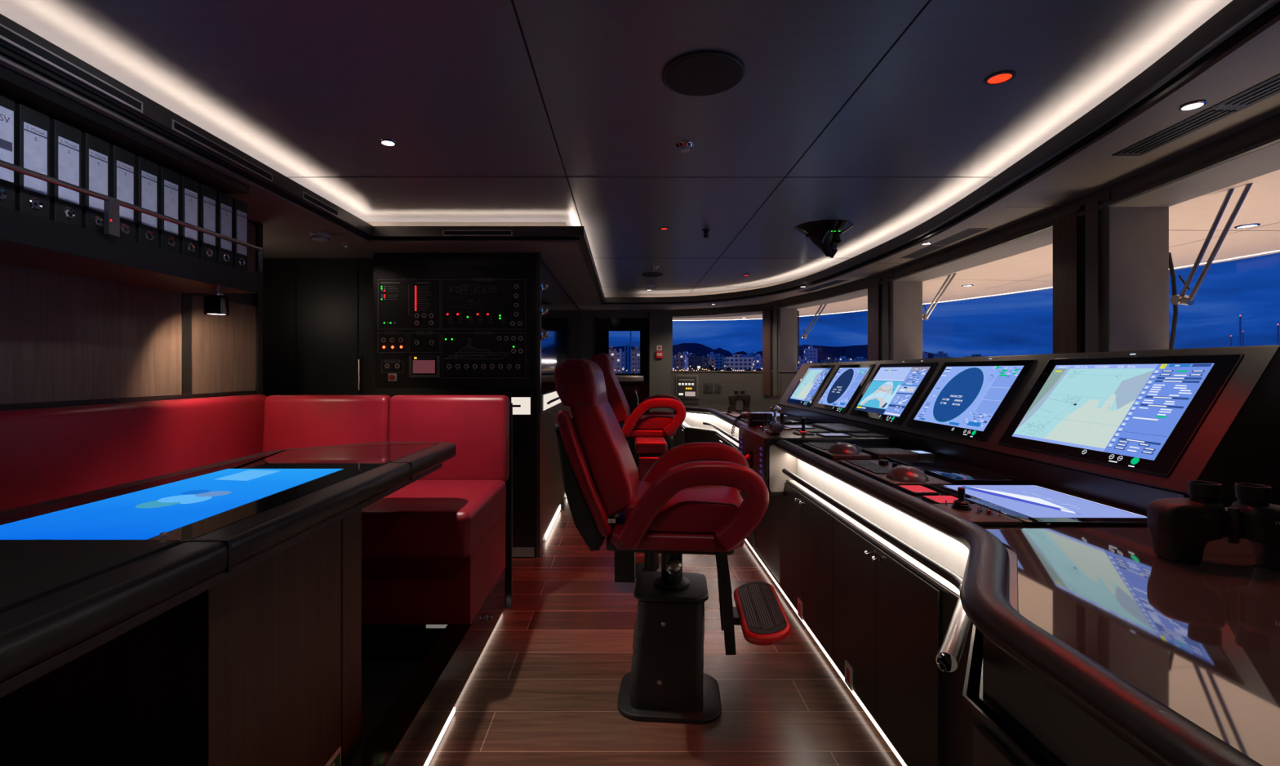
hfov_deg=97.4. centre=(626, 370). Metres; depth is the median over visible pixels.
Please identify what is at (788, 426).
panel
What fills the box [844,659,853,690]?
outlet plate
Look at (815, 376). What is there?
monitor
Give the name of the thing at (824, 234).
display
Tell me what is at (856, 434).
panel
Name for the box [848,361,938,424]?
monitor
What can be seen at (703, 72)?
ceiling speaker
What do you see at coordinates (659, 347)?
wall sign
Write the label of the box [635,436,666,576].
chair
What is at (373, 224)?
trim
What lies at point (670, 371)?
trim
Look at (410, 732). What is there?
plinth
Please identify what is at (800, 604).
outlet plate
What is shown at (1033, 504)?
display
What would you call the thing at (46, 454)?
cushion
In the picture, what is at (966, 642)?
console
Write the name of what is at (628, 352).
sailing yacht
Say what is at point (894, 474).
control panel
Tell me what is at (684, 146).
sprinkler
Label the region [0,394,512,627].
settee
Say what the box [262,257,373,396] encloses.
door
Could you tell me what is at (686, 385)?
intercom panel
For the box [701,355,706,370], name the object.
building
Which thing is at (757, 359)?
building
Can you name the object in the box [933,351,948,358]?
building
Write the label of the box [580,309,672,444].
wall
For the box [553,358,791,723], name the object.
chair
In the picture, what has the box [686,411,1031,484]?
countertop
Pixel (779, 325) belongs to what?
pillar
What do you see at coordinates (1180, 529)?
binoculars
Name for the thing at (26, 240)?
shelf
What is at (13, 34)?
trim
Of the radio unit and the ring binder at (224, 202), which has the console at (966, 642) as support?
the radio unit
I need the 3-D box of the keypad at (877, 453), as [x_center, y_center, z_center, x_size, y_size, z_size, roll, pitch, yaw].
[1.288,0.406,2.757,0.195,0.028,0.185,0,0,0]
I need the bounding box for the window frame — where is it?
[671,112,1279,318]
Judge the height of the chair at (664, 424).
1.445 m
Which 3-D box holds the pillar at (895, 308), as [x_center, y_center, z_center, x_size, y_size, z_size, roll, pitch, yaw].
[2.275,-0.260,4.786,0.271,1.120,0.420,0,0,-3]
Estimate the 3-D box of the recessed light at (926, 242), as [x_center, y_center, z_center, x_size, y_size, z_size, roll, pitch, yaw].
[1.930,-0.817,3.620,0.065,0.006,0.065,0,0,0]
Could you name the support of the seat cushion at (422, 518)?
on the settee
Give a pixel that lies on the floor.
(543, 689)
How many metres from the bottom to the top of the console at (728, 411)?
0.077 m
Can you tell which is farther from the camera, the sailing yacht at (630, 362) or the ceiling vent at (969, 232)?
the sailing yacht at (630, 362)
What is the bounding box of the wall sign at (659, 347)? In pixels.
[657,345,662,350]
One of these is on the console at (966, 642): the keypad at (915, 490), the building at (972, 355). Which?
the keypad at (915, 490)
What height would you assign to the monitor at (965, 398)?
0.345 m
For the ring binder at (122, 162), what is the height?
0.315 m
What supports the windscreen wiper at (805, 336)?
attached to the window frame
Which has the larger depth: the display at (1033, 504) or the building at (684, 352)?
the building at (684, 352)
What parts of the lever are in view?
arm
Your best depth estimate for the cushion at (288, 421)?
2.98 m
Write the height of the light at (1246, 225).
0.006 m
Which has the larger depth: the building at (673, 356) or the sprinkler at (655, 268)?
the building at (673, 356)
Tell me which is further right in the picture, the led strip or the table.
the led strip
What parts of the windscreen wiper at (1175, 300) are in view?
blade, arm, arm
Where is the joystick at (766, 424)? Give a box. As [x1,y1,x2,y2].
[756,413,768,428]
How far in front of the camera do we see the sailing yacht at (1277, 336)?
94.93 m
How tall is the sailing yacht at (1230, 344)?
12.400 m
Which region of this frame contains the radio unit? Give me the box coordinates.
[731,413,772,435]
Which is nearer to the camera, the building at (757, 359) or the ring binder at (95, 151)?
the ring binder at (95, 151)
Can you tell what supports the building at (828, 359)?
on the harbour water
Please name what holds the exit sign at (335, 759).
attached to the table
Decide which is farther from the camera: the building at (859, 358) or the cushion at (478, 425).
the building at (859, 358)
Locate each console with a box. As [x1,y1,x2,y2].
[674,401,1279,765]
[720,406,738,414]
[930,486,1022,526]
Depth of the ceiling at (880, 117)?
1.99 m
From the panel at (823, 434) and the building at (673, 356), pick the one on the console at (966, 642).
the panel at (823, 434)
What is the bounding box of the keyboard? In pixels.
[812,422,870,432]
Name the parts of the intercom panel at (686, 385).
label plate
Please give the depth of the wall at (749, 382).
7.21 m
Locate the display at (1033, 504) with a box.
[927,484,1147,526]
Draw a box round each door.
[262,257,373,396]
[595,317,649,465]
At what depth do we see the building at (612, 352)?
379.99 m
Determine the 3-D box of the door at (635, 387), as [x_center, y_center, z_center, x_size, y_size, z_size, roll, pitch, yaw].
[-0.055,0.290,7.690,0.730,2.020,0.180,0,0,0]
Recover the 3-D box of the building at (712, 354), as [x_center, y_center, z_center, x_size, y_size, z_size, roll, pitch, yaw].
[86.312,-6.670,567.000,8.220,23.940,14.000,0,0,0]
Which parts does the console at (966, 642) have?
cabinet door, cabinet door, cabinet door, grab rail, cabinet door, cabinet door, red lever, cabinet door, control knob, panel, cabinet door, cabinet door, cabinet door, door rail, knob, knob, grab rail, cabinet door, cabinet door, wing trim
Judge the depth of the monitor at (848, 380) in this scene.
4.17 m
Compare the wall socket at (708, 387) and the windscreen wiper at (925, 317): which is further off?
the wall socket at (708, 387)
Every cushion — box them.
[0,394,266,511]
[262,395,391,452]
[361,480,506,558]
[388,395,510,482]
[569,401,639,516]
[603,373,630,423]
[623,413,675,429]
[625,480,742,521]
[635,436,666,453]
[638,456,659,480]
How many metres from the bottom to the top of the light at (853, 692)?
0.008 m
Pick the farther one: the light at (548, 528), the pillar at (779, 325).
the pillar at (779, 325)
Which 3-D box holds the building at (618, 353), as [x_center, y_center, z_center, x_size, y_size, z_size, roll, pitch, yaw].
[-4.037,-5.239,407.000,6.605,21.078,14.000,0,0,0]
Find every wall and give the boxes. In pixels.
[0,219,262,410]
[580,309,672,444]
[671,371,797,448]
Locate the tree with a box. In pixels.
[707,364,713,370]
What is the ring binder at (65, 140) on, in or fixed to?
on the shelf
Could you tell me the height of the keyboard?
0.018 m
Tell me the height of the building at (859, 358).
18.894 m
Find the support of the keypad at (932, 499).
on the console at (966, 642)
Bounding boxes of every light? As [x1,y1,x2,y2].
[379,138,396,146]
[423,706,455,765]
[426,624,447,627]
[545,504,560,540]
[745,538,906,765]
[920,241,932,244]
[961,284,973,286]
[983,70,1016,84]
[1177,99,1207,110]
[1234,222,1260,228]
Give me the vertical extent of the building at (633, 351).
22.170 m
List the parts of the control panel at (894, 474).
knob, knob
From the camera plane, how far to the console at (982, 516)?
1.59 m
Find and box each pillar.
[762,300,796,395]
[867,269,922,360]
[1053,186,1168,353]
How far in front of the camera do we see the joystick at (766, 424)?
3.69 m
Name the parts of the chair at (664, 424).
seat, seat plate, panel, armrest, panel, armrest, footrest post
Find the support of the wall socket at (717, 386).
attached to the wall at (749, 382)
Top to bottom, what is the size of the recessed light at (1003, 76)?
0.006 m
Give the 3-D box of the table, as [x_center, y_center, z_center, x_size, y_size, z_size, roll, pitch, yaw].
[-1.078,0.799,1.107,0.684,0.978,2.815,0,0,0]
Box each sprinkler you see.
[342,244,351,248]
[651,266,659,270]
[675,141,694,152]
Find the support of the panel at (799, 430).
on the console at (966, 642)
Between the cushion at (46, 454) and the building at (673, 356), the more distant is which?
the building at (673, 356)
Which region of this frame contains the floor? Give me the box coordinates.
[361,465,907,765]
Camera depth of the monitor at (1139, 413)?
1.83 m
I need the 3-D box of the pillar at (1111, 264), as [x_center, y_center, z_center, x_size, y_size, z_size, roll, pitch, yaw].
[2.288,-0.260,2.700,0.303,1.120,0.400,0,0,0]
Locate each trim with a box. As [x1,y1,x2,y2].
[0,0,1279,303]
[366,222,848,297]
[670,370,798,371]
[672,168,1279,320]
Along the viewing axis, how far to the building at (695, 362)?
429.95 m
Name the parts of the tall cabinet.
alarm panel, kick plate, corner post, panel, gloss panel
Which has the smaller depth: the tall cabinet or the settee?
the settee
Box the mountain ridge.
[608,342,953,371]
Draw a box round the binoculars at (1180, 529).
[1146,480,1279,571]
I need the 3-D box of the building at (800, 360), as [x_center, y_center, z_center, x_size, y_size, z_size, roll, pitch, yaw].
[154.587,-3.725,507.000,10.092,18.050,14.000,0,0,0]
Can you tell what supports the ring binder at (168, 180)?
on the shelf
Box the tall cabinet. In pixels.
[373,252,580,557]
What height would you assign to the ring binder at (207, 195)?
0.315 m
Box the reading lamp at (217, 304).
[203,289,229,315]
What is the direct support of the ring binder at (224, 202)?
on the shelf
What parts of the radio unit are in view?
coiled cord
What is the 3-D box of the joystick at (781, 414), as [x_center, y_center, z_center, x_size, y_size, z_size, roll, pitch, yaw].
[1.000,0.323,3.620,0.100,0.110,0.100,0,0,0]
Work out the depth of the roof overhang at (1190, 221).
3.51 m
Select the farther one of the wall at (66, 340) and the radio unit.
the radio unit
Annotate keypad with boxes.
[862,448,918,458]
[897,484,938,495]
[920,495,970,503]
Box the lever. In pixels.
[764,404,782,435]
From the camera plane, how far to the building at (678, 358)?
440.04 m
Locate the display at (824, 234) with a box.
[794,219,853,257]
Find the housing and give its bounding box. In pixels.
[777,344,1279,513]
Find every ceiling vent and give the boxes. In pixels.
[798,280,848,292]
[901,227,988,257]
[1111,73,1279,155]
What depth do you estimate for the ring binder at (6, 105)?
1.56 m
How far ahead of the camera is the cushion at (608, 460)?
2.08 m
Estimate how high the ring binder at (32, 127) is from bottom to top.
0.315 m
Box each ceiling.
[0,0,1232,293]
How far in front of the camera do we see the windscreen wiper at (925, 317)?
4.57 m
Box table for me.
[0,441,456,765]
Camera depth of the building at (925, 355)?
600.00 m
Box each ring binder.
[0,95,14,209]
[14,103,49,219]
[49,119,81,227]
[81,133,109,233]
[109,145,135,241]
[135,155,158,247]
[158,166,179,253]
[179,175,199,258]
[199,183,216,262]
[216,191,232,266]
[232,198,248,271]
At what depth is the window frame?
2.42 m
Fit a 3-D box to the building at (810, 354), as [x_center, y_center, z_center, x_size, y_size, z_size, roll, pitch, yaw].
[159.193,-7.918,487.000,7.486,26.436,14.000,0,0,0]
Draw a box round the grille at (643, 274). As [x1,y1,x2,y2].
[642,273,662,276]
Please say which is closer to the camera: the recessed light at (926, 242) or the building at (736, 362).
the recessed light at (926, 242)
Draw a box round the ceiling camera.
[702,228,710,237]
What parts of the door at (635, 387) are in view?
handle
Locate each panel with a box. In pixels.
[675,374,698,399]
[784,425,814,428]
[795,429,830,432]
[801,441,871,459]
[816,432,852,436]
[838,459,951,486]
[847,432,871,436]
[862,432,885,436]
[884,456,1027,484]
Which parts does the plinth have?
knob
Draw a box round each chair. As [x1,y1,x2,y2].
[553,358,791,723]
[591,352,686,471]
[635,436,666,576]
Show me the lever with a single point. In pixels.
(775, 427)
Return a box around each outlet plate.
[797,596,803,620]
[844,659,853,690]
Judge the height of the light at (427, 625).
0.020 m
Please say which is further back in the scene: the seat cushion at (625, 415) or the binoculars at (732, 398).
the binoculars at (732, 398)
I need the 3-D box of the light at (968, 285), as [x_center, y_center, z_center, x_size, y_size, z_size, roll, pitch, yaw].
[3.000,-0.747,4.950,0.094,0.006,0.094,0,0,0]
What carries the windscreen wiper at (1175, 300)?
attached to the window frame
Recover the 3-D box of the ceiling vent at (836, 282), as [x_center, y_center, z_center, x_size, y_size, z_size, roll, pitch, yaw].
[1.900,-0.817,5.475,0.109,0.006,0.777,0,0,-9]
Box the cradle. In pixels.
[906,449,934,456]
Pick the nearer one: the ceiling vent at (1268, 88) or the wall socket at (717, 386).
the ceiling vent at (1268, 88)
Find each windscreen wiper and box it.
[796,303,826,365]
[922,272,956,319]
[1168,182,1253,349]
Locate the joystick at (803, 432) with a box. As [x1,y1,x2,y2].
[792,417,814,435]
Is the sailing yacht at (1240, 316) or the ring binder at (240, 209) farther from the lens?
the sailing yacht at (1240, 316)
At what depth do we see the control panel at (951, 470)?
2.25 m
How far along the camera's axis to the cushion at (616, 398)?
4.62 m
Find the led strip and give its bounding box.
[678,250,1277,320]
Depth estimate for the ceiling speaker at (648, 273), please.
5.62 m
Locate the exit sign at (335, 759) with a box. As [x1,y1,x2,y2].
[324,746,341,765]
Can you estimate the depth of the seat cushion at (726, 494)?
2.19 m
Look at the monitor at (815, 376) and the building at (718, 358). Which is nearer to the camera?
the monitor at (815, 376)
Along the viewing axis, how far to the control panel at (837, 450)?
2.72 m
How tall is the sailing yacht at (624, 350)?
9.511 m
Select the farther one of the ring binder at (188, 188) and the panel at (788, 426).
the panel at (788, 426)
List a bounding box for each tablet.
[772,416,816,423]
[855,444,906,449]
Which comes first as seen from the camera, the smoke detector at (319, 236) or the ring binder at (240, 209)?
the ring binder at (240, 209)
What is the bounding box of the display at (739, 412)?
[736,411,791,416]
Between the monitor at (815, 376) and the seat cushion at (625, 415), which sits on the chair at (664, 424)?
the seat cushion at (625, 415)
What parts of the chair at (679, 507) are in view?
floor plate, seat plate, height knob, seat, panel, armrest, armrest, footrest post, footrest post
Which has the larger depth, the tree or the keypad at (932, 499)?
the tree
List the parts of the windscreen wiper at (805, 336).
blade, arm, arm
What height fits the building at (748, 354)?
23.463 m
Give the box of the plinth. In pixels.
[348,567,506,765]
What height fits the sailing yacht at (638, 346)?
12.709 m
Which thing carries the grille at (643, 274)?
attached to the ceiling speaker at (648, 273)
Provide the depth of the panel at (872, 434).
3.24 m
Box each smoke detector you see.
[310,231,330,241]
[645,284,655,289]
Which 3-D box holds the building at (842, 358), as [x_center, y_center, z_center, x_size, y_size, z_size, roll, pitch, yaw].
[202.752,-4.175,527.000,10.495,18.950,14.000,0,0,0]
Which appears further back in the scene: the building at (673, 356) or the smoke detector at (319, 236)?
the building at (673, 356)
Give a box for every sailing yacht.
[619,345,630,373]
[622,344,634,373]
[626,331,635,373]
[631,346,639,373]
[636,346,639,373]
[1224,315,1252,346]
[1224,335,1235,346]
[1266,324,1279,344]
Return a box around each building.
[608,346,616,373]
[616,348,624,373]
[631,346,639,373]
[672,355,674,370]
[674,351,684,370]
[681,351,691,356]
[683,354,688,370]
[687,353,701,370]
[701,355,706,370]
[705,355,715,370]
[706,351,716,358]
[714,353,723,370]
[722,354,754,370]
[742,353,761,356]
[754,354,762,369]
[796,355,803,370]
[803,346,817,363]
[820,356,838,362]
[835,355,851,362]
[851,356,867,361]
[922,351,928,358]
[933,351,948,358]
[963,354,984,357]
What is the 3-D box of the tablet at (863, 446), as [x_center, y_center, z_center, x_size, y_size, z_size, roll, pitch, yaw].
[1.355,0.415,3.020,0.210,0.010,0.200,0,0,0]
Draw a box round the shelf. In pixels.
[0,64,262,293]
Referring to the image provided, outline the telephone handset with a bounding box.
[734,411,754,422]
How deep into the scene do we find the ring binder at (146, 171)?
2.02 m
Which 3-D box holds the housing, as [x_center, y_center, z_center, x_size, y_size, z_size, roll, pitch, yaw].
[1.690,0.175,3.535,0.381,0.489,4.070,0,0,0]
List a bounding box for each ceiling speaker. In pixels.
[641,271,663,276]
[662,49,744,96]
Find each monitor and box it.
[786,364,835,406]
[813,363,875,413]
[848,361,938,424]
[906,359,1036,440]
[998,353,1244,476]
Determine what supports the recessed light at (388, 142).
in the ceiling at (880, 117)
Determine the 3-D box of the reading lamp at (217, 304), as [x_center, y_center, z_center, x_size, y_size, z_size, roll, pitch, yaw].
[-1.800,-0.298,2.470,0.092,0.107,0.092,0,0,0]
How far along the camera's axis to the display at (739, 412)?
5.43 m
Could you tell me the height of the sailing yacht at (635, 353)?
11.210 m
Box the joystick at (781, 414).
[779,412,791,430]
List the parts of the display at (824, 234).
arm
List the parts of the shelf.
rail, rail post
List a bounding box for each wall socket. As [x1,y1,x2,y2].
[703,382,712,392]
[714,382,721,392]
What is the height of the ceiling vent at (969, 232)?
0.006 m
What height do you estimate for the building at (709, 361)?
16.447 m
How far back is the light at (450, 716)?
1.96 m
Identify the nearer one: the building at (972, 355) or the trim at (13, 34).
the trim at (13, 34)
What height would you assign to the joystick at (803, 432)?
0.100 m
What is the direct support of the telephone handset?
on the console at (966, 642)
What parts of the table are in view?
panel, glass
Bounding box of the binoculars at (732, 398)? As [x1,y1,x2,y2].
[728,391,750,404]

